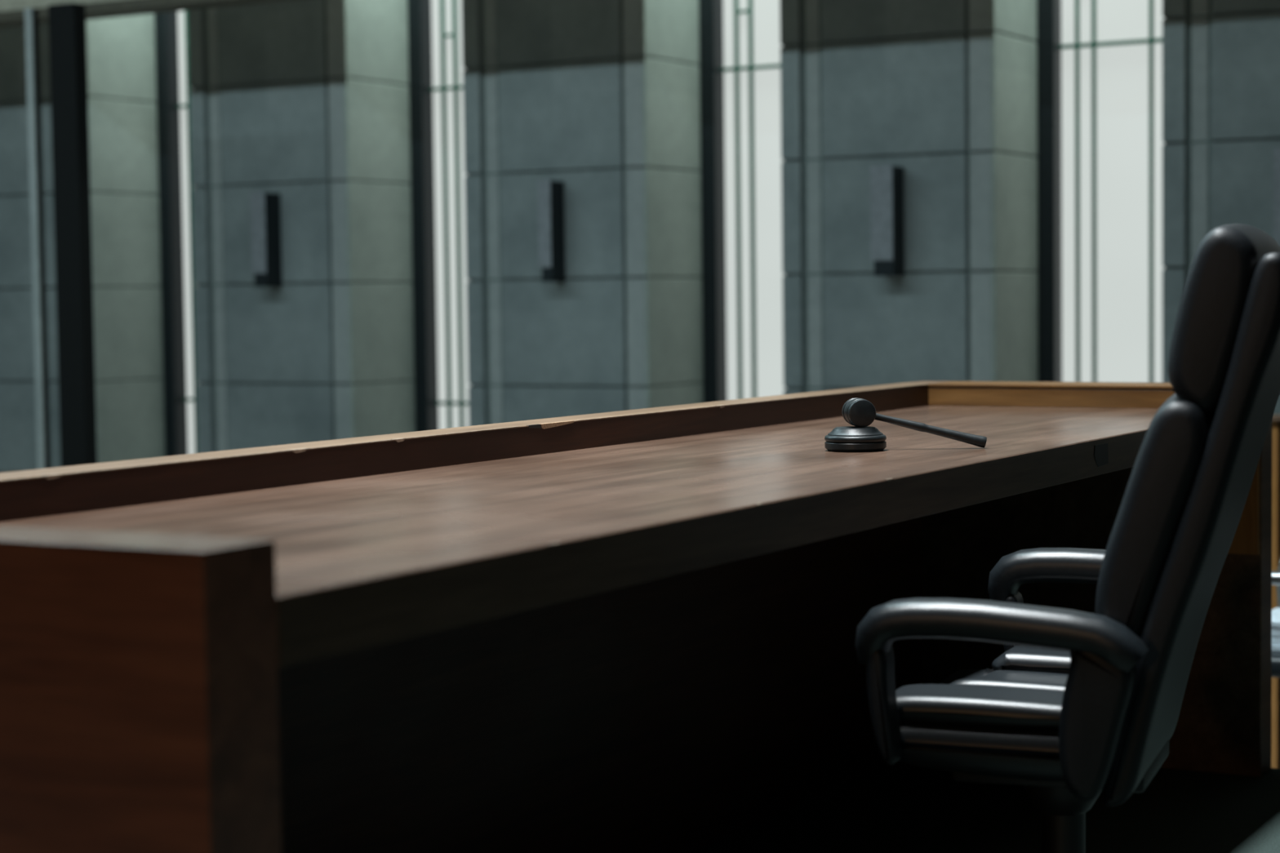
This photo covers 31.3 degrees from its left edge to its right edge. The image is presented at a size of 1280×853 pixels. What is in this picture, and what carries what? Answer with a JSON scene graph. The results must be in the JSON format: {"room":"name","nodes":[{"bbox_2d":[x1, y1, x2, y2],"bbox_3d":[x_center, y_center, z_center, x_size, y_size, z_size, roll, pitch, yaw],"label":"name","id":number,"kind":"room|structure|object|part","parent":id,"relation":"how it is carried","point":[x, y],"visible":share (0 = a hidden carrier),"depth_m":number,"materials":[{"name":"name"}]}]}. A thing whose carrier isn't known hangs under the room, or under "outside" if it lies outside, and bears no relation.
{"room":"courtroom","nodes":[
{"label":"courtroom","id":0,"kind":"room"},
{"bbox_2d":[0,0,113,11],"bbox_3d":[0.773,-2.850,7.921,14.500,2.226,0.100,1,4,29],"label":"wall","id":1,"kind":"structure","parent":0,"point":[5,5],"depth_m":9.84,"materials":[{"name":"paint"}]},
{"bbox_2d":[0,0,292,27],"bbox_3d":[0.793,-1.716,7.994,14.500,0.045,0.160,1,4,29],"label":"trim","id":2,"kind":"structure","parent":1,"relation":"attached to","point":[115,8],"depth_m":9.59,"materials":[{"name":"grey"}]},
{"bbox_2d":[0,13,165,472],"bbox_3d":[-2.750,-1.656,11.046,0.868,4.670,0.724,1,4,29],"label":"stone pier","id":3,"kind":"object","parent":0,"point":[121,51],"visible":0.44,"depth_m":10.78,"materials":[{"name":"grey stone"}]},
{"bbox_3d":[-2.884,-1.638,10.746,0.584,4.663,0.060,1,4,29],"label":"central panel","id":4,"kind":"part","parent":3,"relation":"part of","materials":[{"name":"grey stone"}]},
{"bbox_2d":[187,0,415,453],"bbox_3d":[-1.468,-1.632,10.326,0.868,4.670,0.724,1,4,29],"label":"stone pier","id":5,"kind":"object","parent":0,"point":[306,102],"visible":0.77,"depth_m":10.04,"materials":[{"name":"grey stone"}]},
{"bbox_2d":[249,191,282,286],"bbox_3d":[-1.637,-0.819,10.000,0.082,0.412,0.108,1,4,29],"label":"wall lamp","id":6,"kind":"object","parent":5,"relation":"attached to","point":[265,207],"visible":1,"depth_m":9.96,"materials":[{"name":"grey metal"}]},
{"bbox_3d":[-1.664,-0.845,9.953,0.080,0.355,0.004,1,4,29],"label":"plate","id":7,"kind":"part","parent":6,"relation":"part of","materials":[{"name":"metal"}]},
{"bbox_3d":[-1.602,-1.614,10.026,0.584,4.663,0.060,1,4,29],"label":"central panel","id":8,"kind":"part","parent":5,"relation":"part of","materials":[{"name":"grey stone"}]},
{"bbox_2d":[461,0,703,426],"bbox_3d":[-0.186,-1.608,9.607,0.868,4.670,0.724,1,4,29],"label":"stone pier","id":9,"kind":"object","parent":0,"point":[599,98],"visible":0.72,"depth_m":9.33,"materials":[{"name":"grey stone"}]},
{"bbox_2d":[537,179,565,281],"bbox_3d":[-0.359,-0.795,9.282,0.062,0.412,0.108,1,4,29],"label":"wall lamp","id":10,"kind":"object","parent":9,"relation":"attached to","point":[551,207],"visible":1,"depth_m":9.24,"materials":[{"name":"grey metal"}]},
{"bbox_3d":[-0.386,-0.821,9.236,0.060,0.355,0.004,1,4,29],"label":"plate","id":11,"kind":"part","parent":10,"relation":"part of","materials":[{"name":"metal"}]},
{"bbox_3d":[-0.320,-1.589,9.307,0.584,4.663,0.060,1,4,29],"label":"central panel","id":12,"kind":"part","parent":9,"relation":"part of","materials":[{"name":"grey stone"}]},
{"bbox_2d":[779,0,1038,394],"bbox_3d":[1.093,-1.584,8.889,0.868,4.670,0.724,1,4,29],"label":"stone pier","id":13,"kind":"object","parent":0,"point":[944,92],"visible":0.62,"depth_m":8.61,"materials":[{"name":"grey stone"}]},
{"bbox_2d":[870,164,904,275],"bbox_3d":[0.927,-0.771,8.560,0.092,0.412,0.108,1,4,29],"label":"wall lamp","id":14,"kind":"object","parent":13,"relation":"attached to","point":[886,181],"visible":1,"depth_m":8.52,"materials":[{"name":"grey metal"}]},
{"bbox_3d":[0.901,-0.797,8.513,0.090,0.355,0.004,1,4,29],"label":"plate","id":15,"kind":"part","parent":14,"relation":"part of","materials":[{"name":"metal"}]},
{"bbox_3d":[0.959,-1.565,8.589,0.584,4.663,0.060,1,4,29],"label":"central panel","id":16,"kind":"part","parent":13,"relation":"part of","materials":[{"name":"grey stone"}]},
{"bbox_2d":[1162,0,1279,413],"bbox_3d":[2.397,-1.560,8.156,0.868,4.670,0.724,1,4,29],"label":"stone pier","id":17,"kind":"object","parent":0,"point":[1221,58],"visible":0.43,"depth_m":8.00,"materials":[{"name":"grey stone"}]},
{"bbox_3d":[2.263,-1.541,7.856,0.584,4.663,0.060,1,4,29],"label":"central panel","id":18,"kind":"part","parent":17,"relation":"part of","materials":[{"name":"grey stone"}]},
{"bbox_2d":[1273,147,1279,245],"bbox_3d":[2.232,-0.747,7.827,0.092,0.412,0.108,1,4,29],"label":"wall lamp","id":19,"kind":"object","parent":17,"relation":"attached to","point":[1276,150],"visible":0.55,"depth_m":7.79,"materials":[{"name":"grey metal"}]},
{"bbox_3d":[-1.372,1.100,4.232,14.500,0.100,11.900,1,4,29],"label":"floor","id":20,"kind":"structure","parent":0,"visible":0},
{"bbox_2d":[24,7,50,469],"bbox_3d":[-2.490,-0.479,9.471,0.036,2.490,0.042,1,4,29],"label":"trim","id":21,"kind":"structure","parent":20,"relation":"on","point":[31,15],"depth_m":9.44,"materials":[{"name":"grey metal"}]},
{"bbox_2d":[48,2,97,466],"bbox_3d":[-2.317,-0.475,9.364,0.190,2.490,0.120,1,4,29],"label":"window frame","id":22,"kind":"structure","parent":20,"relation":"on","point":[67,21],"depth_m":9.31,"materials":[{"name":"brown dark metal"}]},
{"bbox_2d":[1271,413,1279,768],"bbox_3d":[2.206,0.449,5.711,1.530,0.941,0.074,1,4,29],"label":"wall","id":23,"kind":"structure","parent":20,"relation":"on","point":[1275,685],"depth_m":5.98,"materials":[{"name":"brown wood"}]},
{"bbox_3d":[2.281,0.458,5.676,1.364,0.925,0.020,1,4,29],"label":"panel","id":24,"kind":"part","parent":23,"relation":"part of","materials":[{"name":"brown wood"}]},
{"bbox_2d":[1271,562,1279,677],"bbox_3d":[1.724,0.514,5.384,0.588,0.860,0.549,1,4,29],"label":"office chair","id":25,"kind":"object","parent":20,"relation":"on","point":[1275,575],"visible":0.02,"depth_m":5.25,"materials":[{"name":"metal"}]},
{"bbox_2d":[1271,608,1279,650],"bbox_3d":[1.610,0.485,5.417,0.267,0.066,0.257,1,4,29],"label":"paper stack","id":26,"kind":"object","parent":25,"relation":"on","point":[1275,612],"visible":0.4,"depth_m":5.34,"materials":[{"name":"white paper"}]},
{"bbox_3d":[1.702,0.544,5.398,0.480,0.050,0.500,1,4,29],"label":"seat","id":27,"kind":"part","parent":25,"relation":"part of","materials":[{"name":"black leather"}]},
{"bbox_3d":[1.583,0.437,5.182,0.512,0.205,0.036,1,4,29],"label":"armrest","id":28,"kind":"part","parent":25,"relation":"part of","materials":[{"name":"metal"}]},
{"bbox_3d":[1.817,0.410,5.600,0.512,0.205,0.036,1,4,29],"label":"armrest","id":29,"kind":"part","parent":25,"relation":"part of","materials":[{"name":"metal"}]},
{"bbox_3d":[1.057,1.095,0.489,6.600,0.270,7.765,1,4,29],"label":"raised platform","id":30,"kind":"object","parent":20,"relation":"on","visible":0},
{"bbox_2d":[0,380,1271,852],"bbox_3d":[0.150,0.400,3.461,0.777,0.807,3.364,1,4,29],"label":"bench","id":31,"kind":"object","parent":30,"relation":"on","point":[629,631],"visible":0.77,"depth_m":3.25,"materials":[{"name":"brown wood"}]},
{"bbox_3d":[-0.657,0.090,2.014,0.774,0.002,0.090,1,4,29],"label":"panel","id":32,"kind":"part","parent":31,"relation":"part of","materials":[{"name":"brown wood"}]},
{"bbox_3d":[-0.652,0.492,2.037,0.774,0.804,0.090,1,4,29],"label":"panel","id":33,"kind":"part","parent":31,"relation":"part of","materials":[{"name":"brown wood"}]},
{"bbox_3d":[-0.155,-0.007,3.608,0.088,0.002,3.186,1,4,29],"label":"rail","id":34,"kind":"part","parent":31,"relation":"part of","materials":[{"name":"brown wood"}]},
{"bbox_3d":[-0.154,0.046,3.611,0.087,0.104,3.186,1,4,29],"label":"rail","id":35,"kind":"part","parent":31,"relation":"part of","materials":[{"name":"brown wood"}]},
{"bbox_3d":[-0.174,0.447,3.648,0.030,0.700,3.186,1,4,29],"label":"panel","id":36,"kind":"part","parent":31,"relation":"part of","materials":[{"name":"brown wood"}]},
{"bbox_2d":[824,426,886,452],"bbox_3d":[0.332,0.019,3.517,0.095,0.035,0.095,1,4,29],"label":"block","id":37,"kind":"object","parent":31,"relation":"on","point":[846,438],"visible":0.98,"depth_m":3.48,"materials":[{"name":"black wood"}]},
{"bbox_2d":[841,397,986,448],"bbox_3d":[0.425,-0.006,3.534,0.218,0.079,0.064,-1,3,-5],"label":"gavel","id":38,"kind":"object","parent":31,"relation":"on","point":[859,412],"visible":1,"depth_m":3.52,"materials":[{"name":"black wood"}]},
{"bbox_3d":[0.440,0.004,3.529,0.191,0.060,0.018,-1,3,1],"label":"handle","id":39,"kind":"part","parent":38,"relation":"part of","materials":[{"name":"black wood"}]},
{"bbox_3d":[0.940,-0.060,4.766,0.686,0.038,0.092,1,4,29],"label":"rail","id":40,"kind":"part","parent":31,"relation":"part of","materials":[{"name":"brown wood"}]},
{"bbox_3d":[0.952,0.309,4.887,0.775,0.806,0.088,1,4,29],"label":"panel","id":41,"kind":"part","parent":31,"relation":"part of","materials":[{"name":"brown wood"}]},
{"bbox_2d":[1093,442,1108,466],"bbox_3d":[0.750,0.047,3.737,0.011,0.036,0.072,1,4,29],"label":"outlet","id":42,"kind":"object","parent":31,"relation":"attached to","point":[1100,449],"depth_m":3.73,"materials":[{"name":"black plastic"}]},
{"bbox_2d":[854,223,1279,852],"bbox_3d":[0.542,0.287,2.938,0.598,1.081,0.583,0,3,20],"label":"chair","id":43,"kind":"object","parent":30,"relation":"on","point":[1077,706],"visible":1,"depth_m":2.69,"materials":[{"name":"black leather"}]},
{"bbox_3d":[0.296,0.335,2.763,0.034,0.144,0.054,0,3,20],"label":"arm post","id":44,"kind":"part","parent":43,"relation":"part of","materials":[{"name":"black leather"}]},
{"bbox_3d":[0.490,0.382,2.954,0.273,0.067,0.447,0,3,20],"label":"seat","id":45,"kind":"part","parent":43,"relation":"part of","materials":[{"name":"black leather"}]},
{"bbox_3d":[0.426,0.247,2.709,0.348,0.082,0.066,0,3,20],"label":"armrest","id":46,"kind":"part","parent":43,"relation":"part of","materials":[{"name":"black leather"}]},
{"bbox_3d":[0.529,0.306,3.211,0.034,0.144,0.054,0,3,20],"label":"arm post","id":47,"kind":"part","parent":43,"relation":"part of","materials":[{"name":"black leather"}]},
{"bbox_2d":[981,668,1067,684],"bbox_3d":[0.529,0.348,2.973,0.222,0.023,0.230,0,3,20],"label":"seat cushion","id":48,"kind":"object","parent":43,"relation":"on","point":[996,676],"depth_m":3.04,"materials":[{"name":"black leather"}]},
{"bbox_3d":[0.632,0.210,3.167,0.300,0.081,0.066,0,3,20],"label":"armrest","id":49,"kind":"part","parent":43,"relation":"part of","materials":[{"name":"black leather"}]},
{"bbox_3d":[0.536,0.343,2.676,0.085,0.190,0.057,0,3,20],"label":"arm panel","id":50,"kind":"part","parent":43,"relation":"part of","materials":[{"name":"black leather"}]},
{"bbox_2d":[1095,393,1215,637],"bbox_3d":[0.671,0.119,2.877,0.152,0.345,0.425,0,3,20],"label":"cushion","id":51,"kind":"object","parent":43,"relation":"on","point":[1157,577],"depth_m":2.67,"materials":[{"name":"black leather"}]},
{"bbox_3d":[1.446,-1.654,9.159,14.500,4.770,0.100,1,4,29],"label":"wall","id":52,"kind":"structure","parent":0,"visible":0},
{"bbox_2d":[155,10,199,456],"bbox_3d":[-2.005,-1.656,10.871,0.603,4.670,0.300,1,4,29],"label":"window","id":53,"kind":"structure","parent":52,"relation":"in","point":[171,43],"depth_m":10.98,"materials":[{"name":"dark bronze"},{"name":"green grey metal"},{"name":"frosted glass"}]},
{"bbox_3d":[-2.000,-1.806,10.854,0.563,4.270,0.012,1,4,29],"label":"pane","id":54,"kind":"part","parent":53,"relation":"part of","materials":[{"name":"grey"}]},
{"bbox_2d":[408,0,471,431],"bbox_3d":[-0.723,-1.632,10.151,0.602,4.670,0.300,1,4,29],"label":"window","id":55,"kind":"structure","parent":52,"relation":"in","point":[436,68],"depth_m":10.25,"materials":[{"name":"grey"}]},
{"bbox_3d":[-0.718,-1.781,10.134,0.562,4.270,0.012,1,4,29],"label":"pane","id":56,"kind":"part","parent":55,"relation":"part of","materials":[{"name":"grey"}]},
{"bbox_2d":[699,0,786,402],"bbox_3d":[0.557,-1.608,9.432,0.599,4.670,0.300,1,4,29],"label":"window","id":57,"kind":"structure","parent":52,"relation":"in","point":[740,40],"depth_m":9.51,"materials":[{"name":"grey"}]},
{"bbox_2d":[1037,0,1164,382],"bbox_3d":[1.849,-1.584,8.707,0.628,4.670,0.300,1,4,29],"label":"window","id":58,"kind":"structure","parent":52,"relation":"in","point":[1100,62],"depth_m":8.77,"materials":[{"name":"frosted pale glass"},{"name":"dark bronze"},{"name":"green grey metal"}]}
]}

